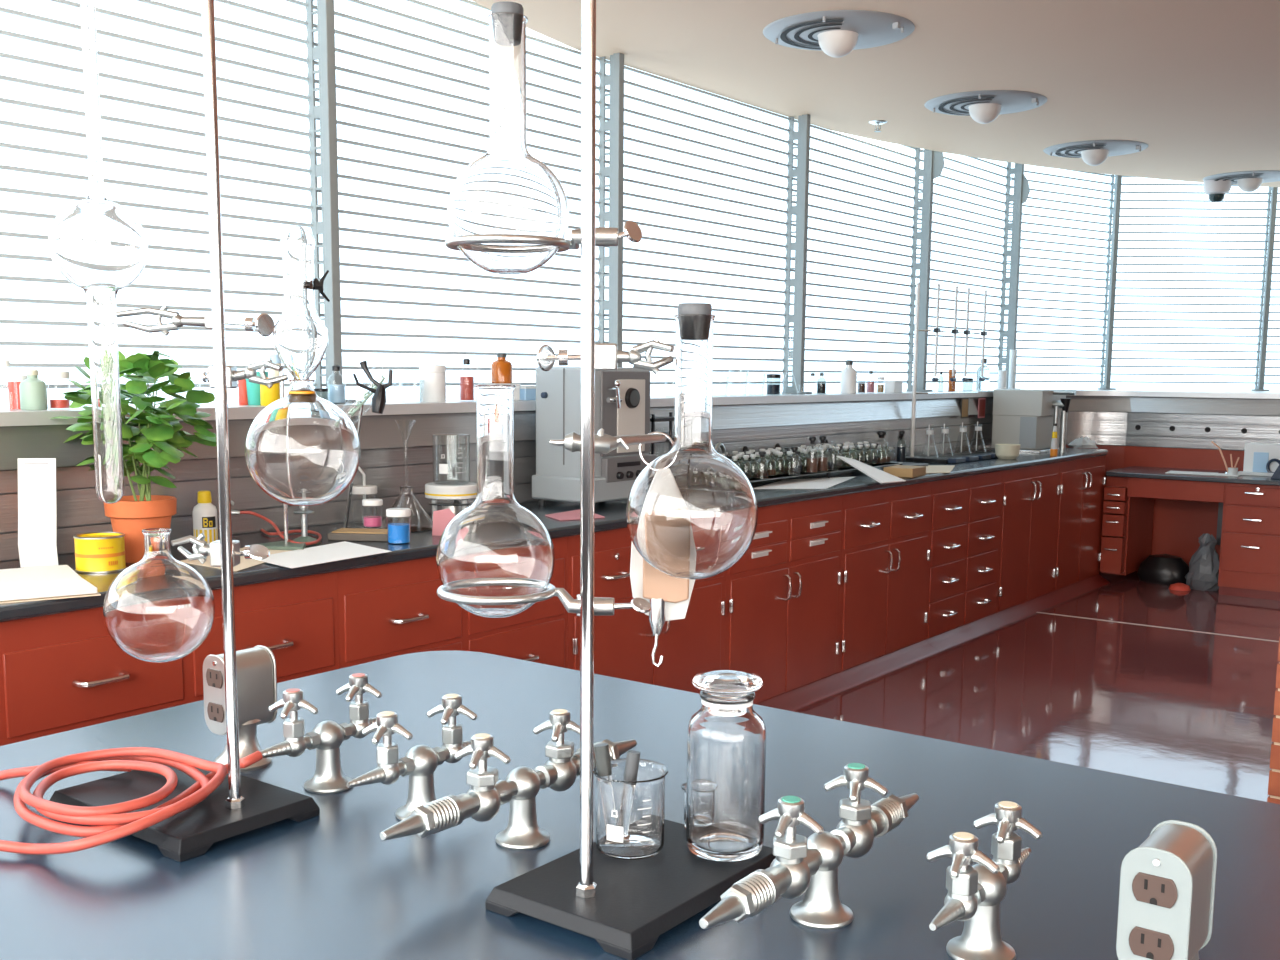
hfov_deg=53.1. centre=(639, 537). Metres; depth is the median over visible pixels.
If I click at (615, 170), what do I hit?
window frame
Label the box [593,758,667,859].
glass beaker
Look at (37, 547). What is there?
paper
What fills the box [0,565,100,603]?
open notebook
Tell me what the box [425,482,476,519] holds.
heater
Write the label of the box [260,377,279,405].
bottle
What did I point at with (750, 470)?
vial
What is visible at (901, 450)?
clear bottle
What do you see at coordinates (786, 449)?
vial
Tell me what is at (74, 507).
wall
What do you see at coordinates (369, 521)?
glass jar
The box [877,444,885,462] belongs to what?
vial
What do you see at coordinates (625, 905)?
stand
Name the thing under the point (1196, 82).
ceiling
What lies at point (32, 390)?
bottle
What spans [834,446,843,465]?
vial
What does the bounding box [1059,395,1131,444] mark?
panels
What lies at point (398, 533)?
glass jar
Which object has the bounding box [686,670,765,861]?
bottle
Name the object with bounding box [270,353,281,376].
bottle
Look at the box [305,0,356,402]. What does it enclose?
window frame
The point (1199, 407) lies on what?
wall panels
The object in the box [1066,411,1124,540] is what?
wall
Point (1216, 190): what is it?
security camera
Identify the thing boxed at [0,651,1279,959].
countertop
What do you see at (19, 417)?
window sill
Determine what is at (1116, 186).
trim
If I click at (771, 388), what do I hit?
bottle
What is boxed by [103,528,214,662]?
flask
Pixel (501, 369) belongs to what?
bottle
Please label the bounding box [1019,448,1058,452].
tray
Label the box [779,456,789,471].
vial
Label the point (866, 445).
vial
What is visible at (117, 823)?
hose
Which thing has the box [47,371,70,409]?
jar
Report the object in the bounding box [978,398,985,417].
notice
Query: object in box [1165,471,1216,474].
paper sheet
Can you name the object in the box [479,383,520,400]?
carton
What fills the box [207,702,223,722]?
socket
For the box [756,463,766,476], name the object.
vial
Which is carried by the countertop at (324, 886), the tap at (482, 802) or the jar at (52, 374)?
the tap at (482, 802)
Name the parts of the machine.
knob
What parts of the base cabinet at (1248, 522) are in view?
panel, drawer, handle, drawer, drawer, handle, handle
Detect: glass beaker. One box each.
[432,434,469,484]
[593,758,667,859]
[681,783,686,828]
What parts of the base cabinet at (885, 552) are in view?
door, drawer, handle, handle, handle, door, drawer, handle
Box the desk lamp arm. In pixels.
[1211,441,1227,473]
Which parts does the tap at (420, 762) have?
handle, handle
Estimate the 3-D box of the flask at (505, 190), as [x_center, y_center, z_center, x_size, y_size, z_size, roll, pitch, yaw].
[-0.123,-0.364,1.192,0.113,0.230,0.113,6,9,34]
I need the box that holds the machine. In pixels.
[991,389,1075,452]
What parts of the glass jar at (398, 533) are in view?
lid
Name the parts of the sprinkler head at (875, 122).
sprinkler frame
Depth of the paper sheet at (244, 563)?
3.35 m
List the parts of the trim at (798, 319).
foot plate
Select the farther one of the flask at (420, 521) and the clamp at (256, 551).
the flask at (420, 521)
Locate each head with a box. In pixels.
[273,226,328,393]
[869,120,886,131]
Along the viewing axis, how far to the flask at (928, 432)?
7.31 m
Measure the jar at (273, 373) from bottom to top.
0.135 m
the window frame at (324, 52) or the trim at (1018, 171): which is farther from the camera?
the trim at (1018, 171)
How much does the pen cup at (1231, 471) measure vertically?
0.141 m
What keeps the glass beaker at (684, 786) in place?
on the stand at (625, 905)
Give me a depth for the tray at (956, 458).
7.41 m
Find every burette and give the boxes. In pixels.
[932,284,940,386]
[950,286,957,380]
[962,288,969,380]
[979,290,986,382]
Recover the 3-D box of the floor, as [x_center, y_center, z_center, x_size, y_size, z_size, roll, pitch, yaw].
[3.402,1.006,3.850,13.000,0.100,18.000,6,9,37]
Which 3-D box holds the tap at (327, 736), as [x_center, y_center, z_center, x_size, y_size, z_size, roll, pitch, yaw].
[-0.382,0.240,1.565,0.060,0.131,0.214,6,10,38]
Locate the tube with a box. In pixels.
[48,0,147,503]
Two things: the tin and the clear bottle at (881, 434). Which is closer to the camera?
the tin
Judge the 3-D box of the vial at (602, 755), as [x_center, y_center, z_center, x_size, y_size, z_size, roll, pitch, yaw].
[-0.035,0.257,1.315,0.028,0.092,0.016,6,9,37]
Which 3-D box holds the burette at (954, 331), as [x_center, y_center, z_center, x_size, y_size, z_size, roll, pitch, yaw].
[1.852,-1.160,7.533,0.028,0.632,0.044,6,9,37]
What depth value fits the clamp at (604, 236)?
1.18 m
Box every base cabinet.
[0,572,338,745]
[337,537,567,668]
[567,528,725,692]
[724,495,851,710]
[838,482,938,686]
[926,471,1007,651]
[996,462,1063,623]
[1053,455,1109,600]
[1100,476,1153,574]
[1127,477,1279,600]
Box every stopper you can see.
[491,1,523,14]
[678,303,711,314]
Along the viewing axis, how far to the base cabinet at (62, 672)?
2.98 m
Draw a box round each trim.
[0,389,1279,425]
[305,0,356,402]
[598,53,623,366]
[782,114,811,393]
[906,148,933,391]
[997,162,1023,388]
[1036,612,1278,641]
[1097,175,1121,389]
[1251,187,1277,390]
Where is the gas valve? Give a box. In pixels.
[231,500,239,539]
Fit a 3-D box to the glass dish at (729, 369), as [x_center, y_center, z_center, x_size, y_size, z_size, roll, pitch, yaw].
[0.479,-0.756,6.226,0.098,0.127,0.096,6,9,37]
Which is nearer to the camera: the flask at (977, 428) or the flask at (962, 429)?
the flask at (962, 429)
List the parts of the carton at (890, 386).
box lid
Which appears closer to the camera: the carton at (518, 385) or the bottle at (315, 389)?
the bottle at (315, 389)
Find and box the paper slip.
[545,509,604,520]
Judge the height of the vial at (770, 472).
0.100 m
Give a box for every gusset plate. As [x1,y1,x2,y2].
[932,151,944,178]
[1022,174,1029,202]
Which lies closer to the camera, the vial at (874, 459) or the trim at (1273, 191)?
the vial at (874, 459)
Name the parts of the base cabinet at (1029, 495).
door, handle, handle, door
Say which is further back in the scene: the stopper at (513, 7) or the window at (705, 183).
the window at (705, 183)
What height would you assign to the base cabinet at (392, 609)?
0.875 m
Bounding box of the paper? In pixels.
[18,458,57,567]
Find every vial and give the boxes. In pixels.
[594,743,611,779]
[623,750,640,780]
[732,456,740,468]
[740,451,749,471]
[743,454,753,475]
[747,454,756,477]
[752,452,760,472]
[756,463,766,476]
[766,459,775,475]
[774,452,784,474]
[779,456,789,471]
[782,448,791,463]
[784,451,794,473]
[786,449,795,469]
[791,450,800,464]
[792,451,801,472]
[827,448,833,468]
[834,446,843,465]
[855,445,864,459]
[856,444,864,462]
[862,444,871,464]
[865,444,872,462]
[871,443,879,461]
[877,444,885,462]
[882,444,890,461]
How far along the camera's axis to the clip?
1.42 m
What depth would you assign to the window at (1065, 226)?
9.57 m
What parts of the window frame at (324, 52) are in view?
foot plate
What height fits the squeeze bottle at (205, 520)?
0.153 m
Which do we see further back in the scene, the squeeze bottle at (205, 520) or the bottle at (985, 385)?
the bottle at (985, 385)
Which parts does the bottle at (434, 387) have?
lid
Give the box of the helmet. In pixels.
[1137,554,1188,584]
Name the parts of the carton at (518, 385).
box lid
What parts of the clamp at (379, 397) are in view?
support rod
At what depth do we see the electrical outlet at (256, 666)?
1.63 m
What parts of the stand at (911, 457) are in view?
stand rod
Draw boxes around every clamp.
[116,305,273,336]
[171,533,269,566]
[202,357,287,388]
[343,361,392,527]
[437,584,650,615]
[445,221,641,251]
[537,338,673,374]
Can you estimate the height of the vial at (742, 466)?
0.100 m
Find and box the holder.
[550,428,666,453]
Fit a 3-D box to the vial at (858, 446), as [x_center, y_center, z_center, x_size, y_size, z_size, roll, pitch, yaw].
[1.122,-0.423,6.529,0.048,0.104,0.048,6,9,35]
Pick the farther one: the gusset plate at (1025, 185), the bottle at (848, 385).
the gusset plate at (1025, 185)
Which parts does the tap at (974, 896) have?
handle, handle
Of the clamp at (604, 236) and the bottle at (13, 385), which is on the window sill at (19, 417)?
the bottle at (13, 385)
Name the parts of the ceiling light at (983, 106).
lamp globe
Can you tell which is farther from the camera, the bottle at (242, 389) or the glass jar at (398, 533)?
the bottle at (242, 389)
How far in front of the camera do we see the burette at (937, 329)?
7.32 m
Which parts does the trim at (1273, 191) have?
foot plate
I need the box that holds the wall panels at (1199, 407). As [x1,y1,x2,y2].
[1126,396,1279,449]
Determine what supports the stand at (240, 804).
on the countertop at (324, 886)
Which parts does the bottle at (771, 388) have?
lid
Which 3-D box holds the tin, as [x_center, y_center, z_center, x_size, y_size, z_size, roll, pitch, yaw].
[-1.357,0.036,3.218,0.120,0.090,0.120,6,9,37]
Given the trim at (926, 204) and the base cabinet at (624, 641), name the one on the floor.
the base cabinet at (624, 641)
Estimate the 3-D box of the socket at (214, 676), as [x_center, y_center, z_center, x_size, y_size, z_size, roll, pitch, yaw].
[-0.537,0.177,1.615,0.034,0.023,0.002,6,9,37]
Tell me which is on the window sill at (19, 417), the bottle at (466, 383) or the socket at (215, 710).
the bottle at (466, 383)
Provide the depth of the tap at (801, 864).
1.19 m
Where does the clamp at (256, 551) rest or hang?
attached to the stand at (240, 804)
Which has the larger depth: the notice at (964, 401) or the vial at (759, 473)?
the notice at (964, 401)
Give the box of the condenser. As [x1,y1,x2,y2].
[341,363,397,424]
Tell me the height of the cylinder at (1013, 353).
0.284 m
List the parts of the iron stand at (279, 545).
rod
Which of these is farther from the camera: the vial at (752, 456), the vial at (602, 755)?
the vial at (752, 456)
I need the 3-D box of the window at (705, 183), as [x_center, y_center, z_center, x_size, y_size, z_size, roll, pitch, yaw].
[0.305,-1.829,6.166,0.012,2.268,1.590,6,9,37]
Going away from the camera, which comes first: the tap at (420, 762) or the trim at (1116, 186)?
the tap at (420, 762)
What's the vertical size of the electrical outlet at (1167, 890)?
0.150 m
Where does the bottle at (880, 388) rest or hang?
on the window sill at (19, 417)
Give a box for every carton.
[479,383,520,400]
[520,386,535,399]
[885,381,902,392]
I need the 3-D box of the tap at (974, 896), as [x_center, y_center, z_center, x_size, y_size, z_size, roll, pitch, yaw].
[0.302,0.307,1.126,0.061,0.124,0.214,6,9,37]
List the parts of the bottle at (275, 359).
lid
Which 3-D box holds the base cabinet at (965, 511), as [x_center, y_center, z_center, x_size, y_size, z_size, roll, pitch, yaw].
[1.560,0.075,7.080,0.665,0.875,0.944,6,9,37]
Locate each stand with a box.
[49,0,319,861]
[248,371,305,549]
[485,0,775,959]
[905,283,979,460]
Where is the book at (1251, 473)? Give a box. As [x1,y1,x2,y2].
[1238,471,1273,476]
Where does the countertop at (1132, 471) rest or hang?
on the base cabinet at (1248, 522)
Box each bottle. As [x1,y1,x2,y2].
[0,360,17,410]
[7,375,26,408]
[19,369,47,409]
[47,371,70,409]
[192,491,217,544]
[238,379,247,404]
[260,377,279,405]
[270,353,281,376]
[314,388,327,391]
[327,365,345,403]
[419,364,445,401]
[459,359,473,399]
[491,353,511,382]
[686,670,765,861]
[757,451,767,478]
[766,374,780,393]
[788,446,799,474]
[806,436,817,472]
[816,436,827,471]
[817,373,825,392]
[840,360,856,393]
[857,373,865,392]
[866,371,874,392]
[873,431,888,455]
[877,377,884,391]
[896,430,905,461]
[948,369,955,391]
[976,358,989,390]
[1050,423,1057,455]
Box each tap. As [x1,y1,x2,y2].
[260,673,381,793]
[346,694,476,820]
[380,709,636,849]
[699,763,918,928]
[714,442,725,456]
[926,801,1041,959]
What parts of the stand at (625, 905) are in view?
rod, plate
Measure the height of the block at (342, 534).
0.026 m
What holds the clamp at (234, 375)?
attached to the stand at (240, 804)
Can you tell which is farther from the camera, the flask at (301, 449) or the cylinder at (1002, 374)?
the cylinder at (1002, 374)
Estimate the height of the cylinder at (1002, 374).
0.139 m
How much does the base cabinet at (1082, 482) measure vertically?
0.875 m
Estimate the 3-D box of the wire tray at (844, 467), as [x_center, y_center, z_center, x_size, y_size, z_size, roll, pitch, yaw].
[0.750,-0.309,6.182,0.292,0.036,1.748,6,9,37]
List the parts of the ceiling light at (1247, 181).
lamp plate, lamp globe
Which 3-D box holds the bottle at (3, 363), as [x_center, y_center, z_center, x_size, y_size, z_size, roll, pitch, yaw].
[-1.680,-0.405,3.392,0.053,0.133,0.053,6,9,37]
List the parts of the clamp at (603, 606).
arm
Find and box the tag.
[432,509,455,535]
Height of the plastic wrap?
0.084 m
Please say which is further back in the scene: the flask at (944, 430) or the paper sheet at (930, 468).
the flask at (944, 430)
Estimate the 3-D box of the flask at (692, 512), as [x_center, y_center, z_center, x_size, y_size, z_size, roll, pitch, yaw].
[0.050,-0.086,1.212,0.126,0.247,0.126,-7,10,-44]
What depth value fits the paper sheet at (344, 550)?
3.48 m
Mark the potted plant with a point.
(160, 430)
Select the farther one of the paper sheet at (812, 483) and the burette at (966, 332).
the burette at (966, 332)
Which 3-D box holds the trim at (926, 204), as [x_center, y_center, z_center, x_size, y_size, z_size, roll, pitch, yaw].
[1.760,-2.070,7.977,0.190,2.300,0.100,6,9,37]
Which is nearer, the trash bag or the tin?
the tin
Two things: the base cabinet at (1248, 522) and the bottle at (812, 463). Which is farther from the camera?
the base cabinet at (1248, 522)
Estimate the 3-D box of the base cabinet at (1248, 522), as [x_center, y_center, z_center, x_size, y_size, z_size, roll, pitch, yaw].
[4.074,-0.008,8.412,1.550,0.734,0.708,6,9,37]
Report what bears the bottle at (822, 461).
on the wire tray at (844, 467)
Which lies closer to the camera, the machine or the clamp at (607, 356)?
the clamp at (607, 356)
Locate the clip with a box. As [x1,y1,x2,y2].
[315,270,329,301]
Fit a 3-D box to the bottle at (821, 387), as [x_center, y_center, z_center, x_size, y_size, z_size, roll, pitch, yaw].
[0.976,-0.831,6.879,0.048,0.113,0.048,6,9,37]
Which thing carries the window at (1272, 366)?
in the wall at (74, 507)
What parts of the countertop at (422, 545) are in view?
gas burner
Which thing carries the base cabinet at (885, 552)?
on the floor
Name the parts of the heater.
leg, plate, leg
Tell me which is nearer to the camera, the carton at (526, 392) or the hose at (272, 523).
the hose at (272, 523)
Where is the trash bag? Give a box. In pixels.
[1185,533,1219,590]
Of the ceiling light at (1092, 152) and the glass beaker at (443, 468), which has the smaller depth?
the glass beaker at (443, 468)
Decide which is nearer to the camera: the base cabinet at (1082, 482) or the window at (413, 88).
the window at (413, 88)
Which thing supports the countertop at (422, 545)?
on the base cabinet at (1082, 482)
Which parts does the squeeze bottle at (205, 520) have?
label panel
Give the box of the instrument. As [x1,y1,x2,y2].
[532,367,655,504]
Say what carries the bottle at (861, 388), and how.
on the window sill at (19, 417)
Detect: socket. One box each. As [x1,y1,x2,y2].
[206,668,222,688]
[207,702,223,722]
[1129,926,1173,959]
[1132,872,1177,908]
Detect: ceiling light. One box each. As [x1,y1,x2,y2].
[763,10,914,57]
[924,90,1046,123]
[1043,140,1147,165]
[1203,170,1279,191]
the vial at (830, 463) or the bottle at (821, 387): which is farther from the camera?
the bottle at (821, 387)
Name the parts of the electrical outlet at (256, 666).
plate, plate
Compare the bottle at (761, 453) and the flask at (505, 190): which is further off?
the bottle at (761, 453)
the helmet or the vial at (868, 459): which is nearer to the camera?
the vial at (868, 459)
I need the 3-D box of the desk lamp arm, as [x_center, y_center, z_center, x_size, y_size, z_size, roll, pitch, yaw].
[3.903,-0.540,8.582,0.154,0.217,0.060,6,9,37]
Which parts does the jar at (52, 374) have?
lid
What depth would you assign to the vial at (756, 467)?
5.96 m
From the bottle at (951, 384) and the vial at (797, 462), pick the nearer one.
the vial at (797, 462)
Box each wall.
[0,397,992,560]
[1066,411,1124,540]
[1123,412,1279,571]
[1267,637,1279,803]
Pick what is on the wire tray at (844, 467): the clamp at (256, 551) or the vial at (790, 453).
the vial at (790, 453)
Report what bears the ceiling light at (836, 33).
attached to the ceiling
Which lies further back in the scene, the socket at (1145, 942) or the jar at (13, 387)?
the jar at (13, 387)
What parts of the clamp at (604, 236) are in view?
arm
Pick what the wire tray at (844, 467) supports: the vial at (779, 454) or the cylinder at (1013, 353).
the vial at (779, 454)
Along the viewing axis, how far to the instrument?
4.77 m
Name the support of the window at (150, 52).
in the wall at (74, 507)
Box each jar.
[8,382,20,408]
[270,363,281,376]
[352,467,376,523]
[362,499,382,527]
[386,508,410,543]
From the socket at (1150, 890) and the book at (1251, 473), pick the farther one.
the book at (1251, 473)
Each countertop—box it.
[0,447,1107,621]
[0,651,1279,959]
[1106,466,1279,485]
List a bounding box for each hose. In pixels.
[0,747,262,854]
[240,511,321,544]
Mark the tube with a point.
(99, 246)
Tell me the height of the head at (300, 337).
0.192 m
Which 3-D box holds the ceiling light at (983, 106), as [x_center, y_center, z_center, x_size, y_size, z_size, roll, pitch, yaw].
[1.714,-2.111,6.362,0.590,0.100,0.590,6,9,37]
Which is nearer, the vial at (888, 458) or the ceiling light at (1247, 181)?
the vial at (888, 458)
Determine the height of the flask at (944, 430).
0.191 m
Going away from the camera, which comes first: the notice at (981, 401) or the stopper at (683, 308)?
the stopper at (683, 308)
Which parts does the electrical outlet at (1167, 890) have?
plate, plate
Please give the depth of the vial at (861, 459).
6.65 m
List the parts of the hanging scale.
plate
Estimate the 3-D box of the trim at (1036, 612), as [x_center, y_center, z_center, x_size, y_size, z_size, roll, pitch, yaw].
[4.626,0.683,5.992,5.660,0.002,0.020,6,9,37]
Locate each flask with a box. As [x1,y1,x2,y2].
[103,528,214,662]
[245,379,360,505]
[377,423,432,532]
[436,385,554,617]
[447,12,568,273]
[626,314,757,578]
[919,425,937,458]
[937,424,953,456]
[957,423,971,454]
[968,421,986,452]
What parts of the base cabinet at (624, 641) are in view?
drawer, door, handle, handle, door, drawer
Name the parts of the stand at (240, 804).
plate, rod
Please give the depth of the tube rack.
5.36 m
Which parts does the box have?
round handle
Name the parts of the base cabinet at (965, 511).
drawer, drawer, drawer, handle, drawer, handle, handle, handle, drawer, drawer, drawer, handle, drawer, handle, handle, handle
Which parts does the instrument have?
knob, switch knob, frame, control panel, switch knob, panel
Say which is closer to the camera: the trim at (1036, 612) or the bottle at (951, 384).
the trim at (1036, 612)
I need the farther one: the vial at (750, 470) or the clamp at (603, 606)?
the vial at (750, 470)
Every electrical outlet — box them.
[203,645,276,771]
[1116,820,1216,959]
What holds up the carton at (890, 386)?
on the window sill at (19, 417)
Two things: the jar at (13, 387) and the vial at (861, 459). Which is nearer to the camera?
the jar at (13, 387)
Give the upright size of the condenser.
0.197 m
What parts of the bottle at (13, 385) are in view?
lid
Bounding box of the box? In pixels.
[1238,442,1279,476]
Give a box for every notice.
[960,398,968,417]
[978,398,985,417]
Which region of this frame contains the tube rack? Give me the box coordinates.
[649,412,674,454]
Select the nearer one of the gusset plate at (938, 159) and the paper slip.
the paper slip
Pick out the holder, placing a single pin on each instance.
(604, 443)
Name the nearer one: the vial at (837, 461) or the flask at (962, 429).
the vial at (837, 461)
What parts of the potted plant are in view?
pot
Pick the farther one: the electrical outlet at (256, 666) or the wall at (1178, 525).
the wall at (1178, 525)
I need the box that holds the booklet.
[837,456,905,483]
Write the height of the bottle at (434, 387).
0.134 m
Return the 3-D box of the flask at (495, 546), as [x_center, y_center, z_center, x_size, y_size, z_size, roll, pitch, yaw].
[-0.135,-0.035,1.193,0.110,0.215,0.110,-7,10,-44]
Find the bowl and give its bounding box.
[995,444,1019,458]
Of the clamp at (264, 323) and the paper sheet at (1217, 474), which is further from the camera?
the paper sheet at (1217, 474)
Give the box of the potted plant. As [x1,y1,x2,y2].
[51,350,216,562]
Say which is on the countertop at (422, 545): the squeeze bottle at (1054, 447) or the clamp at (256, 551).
the squeeze bottle at (1054, 447)
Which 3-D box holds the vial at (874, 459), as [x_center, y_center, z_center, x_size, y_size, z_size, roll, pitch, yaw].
[1.250,-0.454,6.795,0.046,0.100,0.046,7,10,42]
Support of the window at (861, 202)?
in the wall at (74, 507)
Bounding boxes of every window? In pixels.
[0,0,315,407]
[313,0,599,400]
[604,60,789,395]
[788,119,915,392]
[912,148,1007,390]
[1002,163,1111,389]
[1103,175,1268,390]
[1257,187,1279,390]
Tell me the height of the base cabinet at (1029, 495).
0.875 m
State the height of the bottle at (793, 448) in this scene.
0.130 m
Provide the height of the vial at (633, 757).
0.088 m
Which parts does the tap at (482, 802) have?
handle, handle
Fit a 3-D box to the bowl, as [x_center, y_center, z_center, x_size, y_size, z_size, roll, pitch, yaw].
[2.209,-0.520,7.696,0.150,0.085,0.150,6,9,37]
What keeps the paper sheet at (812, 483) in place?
on the countertop at (422, 545)
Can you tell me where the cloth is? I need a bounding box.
[1169,583,1190,590]
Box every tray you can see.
[747,461,902,481]
[881,462,927,466]
[914,452,997,462]
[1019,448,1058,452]
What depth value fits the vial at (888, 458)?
6.76 m
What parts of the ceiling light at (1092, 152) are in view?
lamp globe, lamp plate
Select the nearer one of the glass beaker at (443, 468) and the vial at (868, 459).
the glass beaker at (443, 468)
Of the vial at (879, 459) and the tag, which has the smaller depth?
the tag
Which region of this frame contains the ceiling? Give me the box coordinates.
[472,0,1279,186]
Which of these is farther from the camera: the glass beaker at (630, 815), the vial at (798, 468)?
the vial at (798, 468)
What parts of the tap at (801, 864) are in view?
handle, handle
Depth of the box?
8.44 m
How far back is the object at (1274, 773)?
3.26 m
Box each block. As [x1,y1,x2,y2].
[327,528,387,541]
[884,465,925,477]
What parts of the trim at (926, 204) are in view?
foot plate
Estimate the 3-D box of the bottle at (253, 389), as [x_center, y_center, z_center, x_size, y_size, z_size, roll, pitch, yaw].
[-1.218,-0.475,4.066,0.076,0.105,0.076,6,9,37]
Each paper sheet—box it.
[181,548,292,571]
[252,541,391,567]
[753,477,853,488]
[926,465,954,472]
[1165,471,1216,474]
[1215,473,1240,476]
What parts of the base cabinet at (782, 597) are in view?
drawer, door, label pull, label pull, drawer, handle, handle, door, drawer, drawer, label pull, label pull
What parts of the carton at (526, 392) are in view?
box lid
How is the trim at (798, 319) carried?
attached to the wall at (74, 507)
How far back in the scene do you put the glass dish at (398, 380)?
4.54 m
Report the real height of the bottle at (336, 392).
0.127 m
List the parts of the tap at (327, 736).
handle, handle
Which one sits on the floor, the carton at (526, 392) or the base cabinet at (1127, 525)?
the base cabinet at (1127, 525)
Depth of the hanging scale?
1.30 m
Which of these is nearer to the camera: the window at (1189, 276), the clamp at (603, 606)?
the clamp at (603, 606)
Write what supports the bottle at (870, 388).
on the window sill at (19, 417)
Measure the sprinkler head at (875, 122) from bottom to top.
0.052 m
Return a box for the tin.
[73,532,125,572]
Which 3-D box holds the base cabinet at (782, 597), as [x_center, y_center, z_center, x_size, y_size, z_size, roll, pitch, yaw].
[0.418,0.262,5.582,0.665,0.875,0.949,6,9,37]
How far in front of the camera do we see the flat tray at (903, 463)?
6.92 m
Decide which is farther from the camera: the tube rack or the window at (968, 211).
the window at (968, 211)
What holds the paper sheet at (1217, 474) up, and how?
on the countertop at (1132, 471)
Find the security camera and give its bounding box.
[1203,180,1231,202]
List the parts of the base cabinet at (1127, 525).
drawer, drawer, drawer, drawer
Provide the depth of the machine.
8.34 m
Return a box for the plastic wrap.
[1068,436,1097,447]
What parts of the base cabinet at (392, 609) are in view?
drawer, handle, drawer, drawer, drawer, handle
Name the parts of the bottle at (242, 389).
lid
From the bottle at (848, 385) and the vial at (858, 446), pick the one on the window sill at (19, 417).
the bottle at (848, 385)
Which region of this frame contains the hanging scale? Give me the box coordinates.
[630,432,694,666]
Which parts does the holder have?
lever, arm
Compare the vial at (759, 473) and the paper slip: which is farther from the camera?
the vial at (759, 473)
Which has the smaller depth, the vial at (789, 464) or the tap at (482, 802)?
the tap at (482, 802)
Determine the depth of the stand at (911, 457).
7.44 m
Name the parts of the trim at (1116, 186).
foot plate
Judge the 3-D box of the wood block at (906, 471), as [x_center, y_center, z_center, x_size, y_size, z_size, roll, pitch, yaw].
[1.315,-0.331,6.353,0.150,0.045,0.200,5,9,31]
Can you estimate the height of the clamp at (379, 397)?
0.534 m
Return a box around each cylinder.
[994,370,1006,389]
[1008,350,1016,388]
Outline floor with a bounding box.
[793,571,1279,801]
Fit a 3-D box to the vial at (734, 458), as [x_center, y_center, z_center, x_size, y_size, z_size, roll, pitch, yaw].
[0.416,-0.307,5.603,0.048,0.104,0.048,4,8,23]
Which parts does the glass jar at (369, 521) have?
lid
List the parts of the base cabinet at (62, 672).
drawer, handle, drawer, handle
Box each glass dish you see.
[398,380,424,402]
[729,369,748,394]
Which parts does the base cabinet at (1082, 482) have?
door, handle, handle, door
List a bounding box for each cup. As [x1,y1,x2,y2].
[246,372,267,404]
[1228,454,1238,474]

